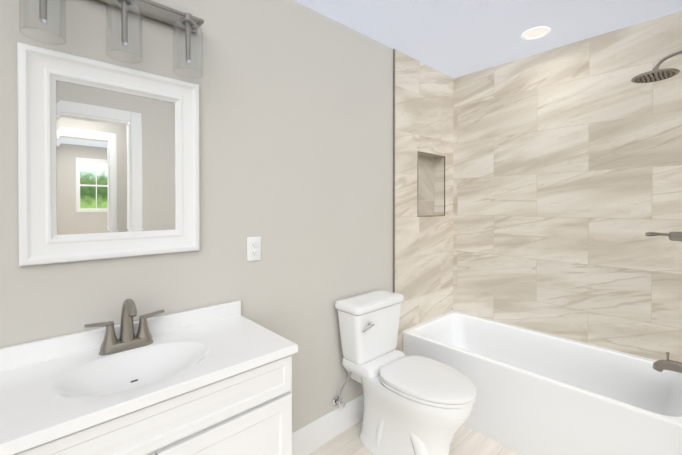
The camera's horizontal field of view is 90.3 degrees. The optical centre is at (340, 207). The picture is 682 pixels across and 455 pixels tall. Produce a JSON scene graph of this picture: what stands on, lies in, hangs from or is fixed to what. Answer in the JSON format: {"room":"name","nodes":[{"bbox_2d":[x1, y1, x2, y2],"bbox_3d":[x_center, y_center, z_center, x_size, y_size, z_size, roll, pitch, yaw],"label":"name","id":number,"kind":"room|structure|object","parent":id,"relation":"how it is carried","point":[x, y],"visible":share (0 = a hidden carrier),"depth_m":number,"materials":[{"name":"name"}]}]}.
{"room":"bathroom","nodes":[
{"label":"bathroom","id":0,"kind":"room"},
{"bbox_2d":[0,0,392,432],"bbox_3d":[-0.487,0.125,1.664,2.206,2.440,0.120,0,1,-43],"label":"wall","id":1,"kind":"structure","parent":0,"point":[295,136],"depth_m":1.66,"materials":[{"name":"beige paint"}]},
{"bbox_2d":[17,42,199,265],"bbox_3d":[-0.812,-0.169,1.258,0.560,0.705,0.027,0,1,-43],"label":"mirror","id":2,"kind":"object","parent":1,"relation":"attached to","point":[108,160],"visible":1,"depth_m":1.22,"materials":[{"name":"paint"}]},
{"bbox_2d":[19,0,203,78],"bbox_3d":[-0.773,-0.664,1.203,0.558,0.276,0.156,0,1,-43],"label":"sconce","id":3,"kind":"object","parent":1,"relation":"attached to","point":[188,23],"visible":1,"depth_m":1.26,"materials":[{"name":"silver metal"}]},
{"bbox_2d":[247,236,260,260],"bbox_3d":[-0.419,0.198,1.638,0.072,0.116,0.009,0,1,-43],"label":"electrical outlet","id":4,"kind":"object","parent":1,"relation":"attached to","point":[253,248],"visible":1,"depth_m":1.63,"materials":[{"name":"white plastic"}]},
{"bbox_2d":[292,394,363,454],"bbox_3d":[-0.057,1.269,1.979,1.150,0.148,0.015,0,1,-43],"label":"baseboard","id":5,"kind":"structure","parent":1,"relation":"attached to","point":[311,436],"depth_m":1.93,"materials":[{"name":"paint"}]},
{"bbox_2d":[393,49,453,351],"bbox_3d":[0.681,0.117,2.733,0.968,2.440,0.135,0,1,-43],"label":"wall tiles","id":6,"kind":"structure","parent":1,"relation":"attached to","point":[423,110],"depth_m":2.60,"materials":[{"name":"tile"}]},
{"bbox_2d":[306,420,521,454],"bbox_3d":[1.581,1.389,-0.208,3.650,0.060,5.750,0,1,-43],"label":"floor","id":7,"kind":"structure","parent":0,"point":[465,441],"depth_m":1.92,"materials":[{"name":"beige wood"}]},
{"bbox_2d":[0,299,297,454],"bbox_3d":[-0.659,0.834,1.101,0.928,1.030,0.475,0,1,-43],"label":"bathroom vanity","id":8,"kind":"object","parent":7,"relation":"on","point":[216,379],"visible":1,"depth_m":1.07,"materials":[{"name":"paint"}]},
{"bbox_2d":[332,290,476,454],"bbox_3d":[0.356,0.941,1.845,0.434,0.805,0.763,0,1,-43],"label":"toilet","id":9,"kind":"object","parent":7,"relation":"on","point":[417,405],"visible":1,"depth_m":1.79,"materials":[{"name":"ceramic"}]},
{"bbox_2d":[403,312,681,454],"bbox_3d":[1.192,1.116,2.138,0.705,0.450,1.442,0,1,-43],"label":"bathtub","id":10,"kind":"object","parent":7,"relation":"on","point":[540,394],"visible":0.9,"depth_m":1.94,"materials":[{"name":"ceramic"}]},
{"bbox_2d":[294,0,681,77],"bbox_3d":[1.581,-1.111,-0.226,3.650,0.060,5.750,0,1,-43],"label":"ceiling","id":11,"kind":"structure","parent":0,"point":[454,38],"depth_m":2.01,"materials":[{"name":"paint"}]},
{"bbox_2d":[521,26,550,39],"bbox_3d":[1.225,-1.095,2.134,0.160,0.008,0.160,0,1,-43],"label":"recessed light","id":12,"kind":"object","parent":11,"relation":"in","point":[536,33],"visible":1,"depth_m":2.13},
{"bbox_2d":[453,10,681,361],"bbox_3d":[1.762,0.121,2.155,0.165,2.440,2.188,0,1,-43],"label":"wall tiles","id":13,"kind":"structure","parent":0,"point":[567,177],"depth_m":2.25,"materials":[{"name":"tile"}]},
{"bbox_3d":[1.707,0.126,1.506,0.802,2.440,0.170,0,1,-43],"label":"wall tile","id":14,"kind":"structure","parent":0,"visible":0},
{"bbox_2d":[631,50,681,82],"bbox_3d":[1.602,-0.719,1.685,0.180,0.128,0.245,0,1,-43],"label":"shower head","id":15,"kind":"object","parent":14,"relation":"attached to","point":[656,73],"visible":1,"depth_m":1.69},
{"bbox_2d":[645,232,681,241],"bbox_3d":[1.622,0.140,1.669,0.170,0.170,0.186,0,1,-43],"label":"shower valve","id":16,"kind":"object","parent":14,"relation":"attached to","point":[674,236],"visible":1,"depth_m":1.66,"materials":[{"name":"silver metal"}]},
{"bbox_2d":[652,352,681,372],"bbox_3d":[1.632,0.768,1.663,0.068,0.102,0.156,0,1,-43],"label":"tub spout","id":17,"kind":"object","parent":14,"relation":"attached to","point":[660,365],"visible":1,"depth_m":1.67,"materials":[{"name":"silver metal"}]}
]}

